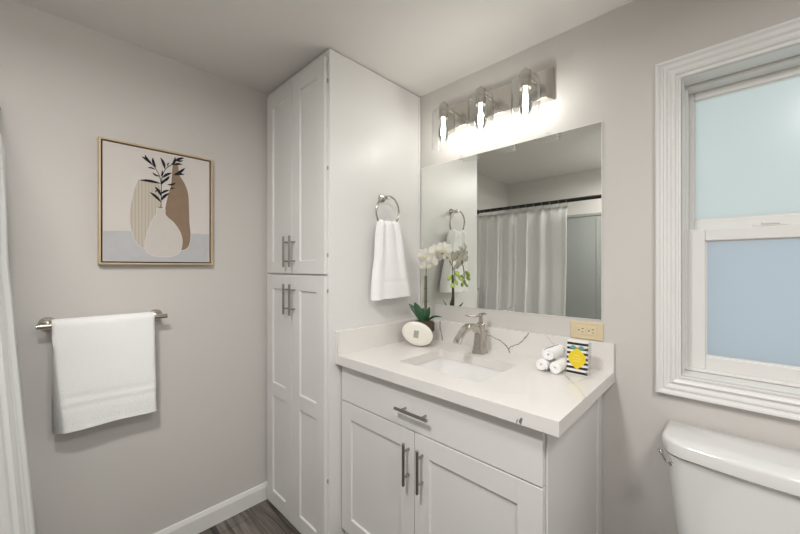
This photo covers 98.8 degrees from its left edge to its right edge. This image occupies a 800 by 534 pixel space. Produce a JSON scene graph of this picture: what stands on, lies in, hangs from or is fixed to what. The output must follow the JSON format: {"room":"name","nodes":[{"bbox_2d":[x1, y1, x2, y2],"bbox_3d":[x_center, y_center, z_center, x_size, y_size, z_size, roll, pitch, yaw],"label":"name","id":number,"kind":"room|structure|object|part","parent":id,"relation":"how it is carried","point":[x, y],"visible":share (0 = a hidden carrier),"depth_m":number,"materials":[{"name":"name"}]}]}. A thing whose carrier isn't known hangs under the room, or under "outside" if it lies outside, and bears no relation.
{"room":"bathroom","nodes":[
{"label":"bathroom","id":0,"kind":"room"},
{"bbox_2d":[0,0,267,533],"bbox_3d":[-1.143,0.164,1.629,0.120,2.286,2.604,0,0,44],"label":"wall","id":1,"kind":"structure","parent":0,"point":[65,84],"depth_m":1.52,"materials":[{"name":"grey paint"}]},
{"bbox_2d":[36,309,167,330],"bbox_3d":[-1.208,0.219,1.416,0.081,0.053,0.404,0,0,44],"label":"towel bar","id":2,"kind":"object","parent":1,"relation":"attached to","point":[45,324],"visible":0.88,"depth_m":1.31,"materials":[{"name":"silver metal"}]},
{"bbox_3d":[-1.333,0.219,1.297,0.066,0.053,0.053,0,0,44],"label":"post","id":3,"kind":"part","parent":2,"relation":"part of","materials":[{"name":"silver metal"}]},
{"bbox_2d":[51,312,155,433],"bbox_3d":[-1.185,0.410,1.391,0.054,0.430,0.320,0,0,44],"label":"bath towel","id":4,"kind":"object","parent":2,"relation":"hanging from","point":[104,366],"visible":1,"depth_m":1.36,"materials":[{"name":"white fabric"}]},
{"bbox_3d":[-1.094,0.219,1.545,0.066,0.053,0.053,0,0,44],"label":"post","id":5,"kind":"part","parent":2,"relation":"part of","materials":[{"name":"silver metal"}]},
{"bbox_2d":[98,136,212,264],"bbox_3d":[-1.094,-0.273,1.568,0.033,0.525,0.430,0,0,44],"label":"framed print","id":6,"kind":"object","parent":1,"relation":"attached to","point":[155,205],"visible":1,"depth_m":1.54,"materials":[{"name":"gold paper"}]},
{"bbox_2d":[154,481,266,533],"bbox_3d":[-1.071,1.261,1.607,0.014,0.092,0.932,0,0,44],"label":"baseboard","id":7,"kind":"structure","parent":1,"relation":"attached to","point":[201,521],"depth_m":1.75,"materials":[{"name":"white paint"}]},
{"bbox_2d":[198,499,300,533],"bbox_3d":[-0.003,1.357,0.533,3.283,0.100,2.604,0,0,44],"label":"floor","id":8,"kind":"structure","parent":0,"point":[263,517],"depth_m":1.75,"materials":[{"name":"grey wood"}]},
{"bbox_2d":[267,48,419,533],"bbox_3d":[-0.335,0.167,1.938,0.612,2.281,0.674,0,0,44],"label":"tall cabinet","id":9,"kind":"object","parent":8,"relation":"on","point":[341,135],"visible":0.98,"depth_m":1.67,"materials":[{"name":"white paint"}]},
{"bbox_3d":[-0.634,-0.452,1.821,0.274,0.970,0.019,0,0,44],"label":"door","id":10,"kind":"part","parent":9,"relation":"part of","materials":[{"name":"white paint"}]},
{"bbox_3d":[-0.634,0.664,1.821,0.274,1.250,0.019,0,0,44],"label":"door","id":11,"kind":"part","parent":9,"relation":"part of","materials":[{"name":"white paint"}]},
{"bbox_3d":[-0.577,-0.077,1.728,0.011,0.153,0.036,0,0,44],"label":"handle","id":12,"kind":"part","parent":9,"relation":"part of","materials":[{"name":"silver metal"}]},
{"bbox_3d":[-0.577,0.161,1.728,0.011,0.153,0.036,0,0,44],"label":"handle","id":13,"kind":"part","parent":9,"relation":"part of","materials":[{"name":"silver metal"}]},
{"bbox_3d":[-0.533,-0.077,1.686,0.011,0.153,0.036,0,0,44],"label":"handle","id":14,"kind":"part","parent":9,"relation":"part of","materials":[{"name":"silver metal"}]},
{"bbox_3d":[-0.533,0.161,1.686,0.011,0.153,0.036,0,0,44],"label":"handle","id":15,"kind":"part","parent":9,"relation":"part of","materials":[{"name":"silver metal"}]},
{"bbox_3d":[-0.431,-0.452,1.626,0.282,0.970,0.019,0,0,44],"label":"door","id":16,"kind":"part","parent":9,"relation":"part of","materials":[{"name":"white paint"}]},
{"bbox_3d":[-0.431,0.664,1.626,0.282,1.250,0.019,0,0,44],"label":"door","id":17,"kind":"part","parent":9,"relation":"part of","materials":[{"name":"white paint"}]},
{"bbox_2d":[375,194,399,221],"bbox_3d":[-0.073,-0.283,1.731,0.060,0.178,0.166,0,0,44],"label":"towel ring","id":18,"kind":"object","parent":9,"relation":"attached to","point":[381,198],"visible":0.75,"depth_m":1.73,"materials":[{"name":"silver metal"}]},
{"bbox_3d":[-0.075,-0.350,1.732,0.056,0.044,0.044,0,0,44],"label":"post","id":19,"kind":"part","parent":18,"relation":"part of","materials":[{"name":"silver metal"}]},
{"bbox_2d":[371,219,410,300],"bbox_3d":[-0.039,-0.036,1.742,0.059,0.395,0.276,0,0,44],"label":"hand towel","id":20,"kind":"object","parent":18,"relation":"hanging from","point":[390,279],"visible":1,"depth_m":1.70,"materials":[{"name":"white fabric"}]},
{"bbox_2d":[342,366,601,533],"bbox_3d":[0.246,0.872,1.436,0.924,0.871,0.595,0,0,44],"label":"vanity cabinet","id":21,"kind":"object","parent":8,"relation":"on","point":[414,461],"visible":0.84,"depth_m":1.19,"materials":[{"name":"white paint"}]},
{"bbox_3d":[-0.101,0.898,1.419,0.439,0.582,0.019,0,0,44],"label":"door","id":22,"kind":"part","parent":21,"relation":"part of","materials":[{"name":"white paint"}]},
{"bbox_3d":[0.020,0.724,1.265,0.011,0.155,0.036,0,0,44],"label":"handle","id":23,"kind":"part","parent":21,"relation":"part of","materials":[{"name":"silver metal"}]},
{"bbox_3d":[0.044,0.529,1.242,0.158,0.011,0.036,0,0,44],"label":"handle","id":24,"kind":"part","parent":21,"relation":"part of","materials":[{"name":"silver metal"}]},
{"bbox_3d":[0.069,0.724,1.219,0.011,0.155,0.036,0,0,44],"label":"handle","id":25,"kind":"part","parent":21,"relation":"part of","materials":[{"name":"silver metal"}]},
{"bbox_3d":[0.068,0.525,1.257,0.908,0.156,0.019,0,0,44],"label":"drawer","id":26,"kind":"part","parent":21,"relation":"part of","materials":[{"name":"white paint"}]},
{"bbox_2d":[335,318,614,436],"bbox_3d":[0.262,0.362,1.423,0.970,0.146,0.591,0,0,44],"label":"countertop","id":27,"kind":"structure","parent":21,"relation":"on","point":[523,394],"depth_m":1.31,"materials":[{"name":"white stone"}]},
{"bbox_2d":[402,321,432,345],"bbox_3d":[0.088,0.332,1.715,0.158,0.118,0.038,0,0,17],"label":"disc","id":28,"kind":"object","parent":27,"relation":"on","point":[416,333],"visible":1,"depth_m":1.70,"materials":[{"name":"white ceramic"}]},
{"bbox_2d":[409,241,462,343],"bbox_3d":[0.174,0.132,1.767,0.281,0.526,0.132,0,0,32],"label":"potted orchid","id":29,"kind":"object","parent":27,"relation":"on","point":[443,249],"visible":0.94,"depth_m":1.76,"materials":[{"name":"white plant"}]},
{"bbox_3d":[0.129,-0.065,1.789,0.085,0.069,0.018,0,0,23],"label":"flower","id":30,"kind":"part","parent":29,"relation":"part of","materials":[{"name":"white plant"}]},
{"bbox_3d":[0.132,-0.009,1.765,0.068,0.052,0.025,0,0,19],"label":"flower","id":31,"kind":"part","parent":29,"relation":"part of","materials":[{"name":"white plant"}]},
{"bbox_3d":[0.163,-0.031,1.748,0.069,0.059,0.022,0,0,-16],"label":"flower","id":32,"kind":"part","parent":29,"relation":"part of","materials":[{"name":"white plant"}]},
{"bbox_3d":[0.179,-0.087,1.750,0.075,0.061,0.027,0,0,1],"label":"flower","id":33,"kind":"part","parent":29,"relation":"part of","materials":[{"name":"white plant"}]},
{"bbox_3d":[0.205,0.106,1.773,0.162,0.363,0.019,0,0,9],"label":"stem","id":34,"kind":"part","parent":29,"relation":"part of","materials":[{"name":"green plant"}]},
{"bbox_3d":[0.213,-0.063,1.774,0.019,0.060,0.077,0,0,-25],"label":"flower","id":35,"kind":"part","parent":29,"relation":"part of","materials":[{"name":"white plant"}]},
{"bbox_3d":[0.222,-0.096,1.736,0.088,0.070,0.015,0,0,-7],"label":"flower","id":36,"kind":"part","parent":29,"relation":"part of","materials":[{"name":"white plant"}]},
{"bbox_2d":[415,358,502,381],"bbox_3d":[0.234,0.499,1.412,0.419,0.128,0.324,0,0,44],"label":"sink","id":37,"kind":"object","parent":27,"relation":"in","point":[475,373],"visible":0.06,"depth_m":1.56,"materials":[{"name":"white ceramic"}]},
{"bbox_2d":[453,313,487,354],"bbox_3d":[0.323,0.303,1.531,0.060,0.184,0.256,0,0,44],"label":"faucet","id":38,"kind":"object","parent":27,"relation":"on","point":[480,338],"visible":1,"depth_m":1.55,"materials":[{"name":"silver metal"}]},
{"bbox_3d":[0.302,0.287,1.510,0.035,0.075,0.195,0,0,44],"label":"spout","id":39,"kind":"part","parent":38,"relation":"part of","materials":[{"name":"silver metal"}]},
{"bbox_3d":[0.343,0.236,1.551,0.030,0.050,0.152,0,0,44],"label":"handle","id":40,"kind":"part","parent":38,"relation":"part of","materials":[{"name":"silver metal"}]},
{"bbox_2d":[536,357,555,369],"bbox_3d":[0.567,0.369,1.330,0.044,0.041,0.103,0,0,44],"label":"rolled washcloth","id":41,"kind":"object","parent":27,"relation":"on","point":[541,364],"visible":0.69,"depth_m":1.30,"materials":[{"name":"white fabric"}]},
{"bbox_2d":[542,344,565,359],"bbox_3d":[0.596,0.328,1.326,0.112,0.046,0.045,0,0,-41],"label":"rolled washcloth","id":42,"kind":"object","parent":41,"relation":"on","point":[554,351],"visible":1,"depth_m":1.30,"materials":[{"name":"white fabric"}]},
{"bbox_2d":[550,357,566,373],"bbox_3d":[0.605,0.372,1.299,0.041,0.043,0.102,0,0,44],"label":"rolled washcloth","id":43,"kind":"object","parent":27,"relation":"on","point":[560,364],"visible":0.97,"depth_m":1.27,"materials":[{"name":"white fabric"}]},
{"bbox_2d":[566,339,591,375],"bbox_3d":[0.662,0.334,1.267,0.081,0.121,0.029,0,0,44],"label":"spiral notebook","id":44,"kind":"object","parent":27,"relation":"on","point":[578,357],"visible":1,"depth_m":1.26,"materials":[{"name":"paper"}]},
{"bbox_3d":[0.228,0.898,1.104,0.466,0.582,0.019,0,0,44],"label":"door","id":45,"kind":"part","parent":21,"relation":"part of","materials":[{"name":"white paint"}]},
{"bbox_3d":[0.762,0.872,1.312,0.007,0.871,0.059,0,0,44],"label":"scribe trim","id":46,"kind":"part","parent":21,"relation":"part of","materials":[{"name":"white paint"}]},
{"bbox_2d":[657,420,799,533],"bbox_3d":[0.846,0.914,0.762,0.488,0.786,0.715,0,0,44],"label":"toilet","id":47,"kind":"object","parent":8,"relation":"on","point":[721,483],"visible":1,"depth_m":0.96,"materials":[{"name":"white ceramic"}]},
{"bbox_3d":[0.818,0.585,1.056,0.041,0.050,0.025,0,0,5],"label":"flush lever","id":48,"kind":"part","parent":47,"relation":"part of","materials":[{"name":"silver metal"}]},
{"bbox_3d":[1.024,0.545,0.943,0.481,0.049,0.208,0,0,44],"label":"tank lid","id":49,"kind":"part","parent":47,"relation":"part of","materials":[{"name":"white ceramic"}]},
{"bbox_3d":[1.028,0.741,0.947,0.456,0.342,0.186,0,0,44],"label":"tank","id":50,"kind":"part","parent":47,"relation":"part of","materials":[{"name":"white ceramic"}]},
{"bbox_2d":[15,0,633,96],"bbox_3d":[-0.003,-1.029,0.533,3.283,0.100,2.604,0,0,44],"label":"ceiling","id":51,"kind":"structure","parent":0,"point":[422,47],"depth_m":1.42,"materials":[{"name":"white paint"}]},
{"bbox_2d":[420,0,799,533],"bbox_3d":[0.837,0.164,1.407,3.043,2.286,0.180,0,0,44],"label":"wall","id":52,"kind":"structure","parent":0,"point":[604,66],"depth_m":1.28,"materials":[{"name":"grey paint"}]},
{"bbox_2d":[432,67,553,146],"bbox_3d":[0.387,-0.720,1.589,0.572,0.246,0.178,0,0,44],"label":"vanity light","id":53,"kind":"object","parent":52,"relation":"attached to","point":[529,91],"visible":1,"depth_m":1.56,"materials":[{"name":"grey metal"}]},
{"bbox_2d":[439,101,447,120],"bbox_3d":[0.216,-0.782,1.712,0.047,0.086,0.047,0,0,44],"label":"socket","id":54,"kind":"object","parent":53,"relation":"attached to","point":[443,110],"depth_m":1.69,"materials":[{"name":"silver metal"}]},
{"bbox_3d":[0.216,-0.692,1.712,0.117,0.190,0.117,0,0,44],"label":"lamp shade","id":55,"kind":"part","parent":53,"relation":"part of","materials":[{"name":"clear glass"}]},
{"bbox_2d":[475,86,485,106],"bbox_3d":[0.368,-0.782,1.566,0.047,0.086,0.047,0,0,44],"label":"socket","id":56,"kind":"object","parent":53,"relation":"attached to","point":[480,97],"depth_m":1.55,"materials":[{"name":"silver metal"}]},
{"bbox_3d":[0.368,-0.692,1.566,0.117,0.190,0.117,0,0,44],"label":"lamp shade","id":57,"kind":"part","parent":53,"relation":"part of","materials":[{"name":"clear glass"}]},
{"bbox_2d":[519,67,530,90],"bbox_3d":[0.519,-0.782,1.421,0.047,0.086,0.047,0,0,44],"label":"socket","id":58,"kind":"object","parent":53,"relation":"attached to","point":[524,79],"depth_m":1.40,"materials":[{"name":"silver metal"}]},
{"bbox_3d":[0.519,-0.692,1.421,0.117,0.190,0.117,0,0,44],"label":"lamp shade","id":59,"kind":"part","parent":53,"relation":"part of","materials":[{"name":"clear glass"}]},
{"bbox_2d":[421,121,601,319],"bbox_3d":[0.451,-0.184,1.645,0.917,0.782,0.010,0,0,44],"label":"mirror","id":60,"kind":"object","parent":52,"relation":"attached to","point":[521,222],"visible":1,"depth_m":1.55,"materials":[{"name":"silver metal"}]},
{"bbox_2d":[431,319,614,371],"bbox_3d":[0.467,0.342,1.622,0.947,0.106,0.019,0,0,44],"label":"backsplash","id":61,"kind":"structure","parent":52,"relation":"attached to","point":[530,344],"depth_m":1.53,"materials":[{"name":"white stone"}]},
{"bbox_2d":[571,320,603,340],"bbox_3d":[0.743,0.253,1.366,0.120,0.070,0.008,0,0,44],"label":"outlet","id":62,"kind":"object","parent":52,"relation":"attached to","point":[579,329],"visible":1,"depth_m":1.36,"materials":[{"name":"beige plastic"}]},
{"bbox_2d":[577,325,585,334],"bbox_3d":[0.728,0.253,1.377,0.034,0.035,0.003,0,0,44],"label":"receptacle","id":63,"kind":"object","parent":62,"relation":"attached to","point":[581,329],"depth_m":1.38,"materials":[{"name":"brown plastic"}]},
{"bbox_2d":[587,326,595,335],"bbox_3d":[0.754,0.253,1.351,0.034,0.035,0.003,0,0,44],"label":"receptacle","id":64,"kind":"object","parent":62,"relation":"attached to","point":[591,330],"depth_m":1.35,"materials":[{"name":"brown plastic"}]},
{"bbox_2d":[656,17,799,420],"bbox_3d":[1.291,-0.136,0.952,0.918,1.146,0.203,0,0,44],"label":"window","id":65,"kind":"structure","parent":52,"relation":"in","point":[728,112],"depth_m":1.14,"materials":[{"name":"white paint"}]},
{"bbox_3d":[1.317,-0.136,0.979,0.779,0.998,0.101,0,0,44],"label":"vinyl frame","id":66,"kind":"part","parent":65,"relation":"part of","materials":[{"name":"white plastic"}]},
{"bbox_3d":[1.293,0.111,0.954,0.755,0.480,0.028,0,0,44],"label":"sash","id":67,"kind":"part","parent":65,"relation":"part of","materials":[{"name":"white plastic"}]},
{"bbox_3d":[1.326,-0.371,0.989,0.755,0.505,0.024,0,0,44],"label":"sash","id":68,"kind":"part","parent":65,"relation":"part of","materials":[{"name":"white plastic"}]},
{"bbox_3d":[1.328,-0.381,0.990,0.731,0.435,0.004,0,0,44],"label":"pane","id":69,"kind":"part","parent":65,"relation":"part of","materials":[{"name":"teal glass"}]},
{"bbox_3d":[1.294,0.108,0.956,0.667,0.399,0.004,0,0,44],"label":"pane","id":70,"kind":"part","parent":65,"relation":"part of","materials":[{"name":"blue glass"}]},
{"bbox_3d":[-1.337,-0.564,1.105,0.003,0.053,0.053,0,0,44],"label":"curtain ring","id":71,"kind":"object","parent":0,"visible":0},
{"bbox_2d":[0,133,35,533],"bbox_3d":[-1.094,0.321,0.939,0.870,1.712,0.131,0,0,45],"label":"shower curtain","id":72,"kind":"object","parent":71,"relation":"hanging from","point":[16,499],"visible":1,"depth_m":1.06,"materials":[{"name":"white fabric"}]}
]}

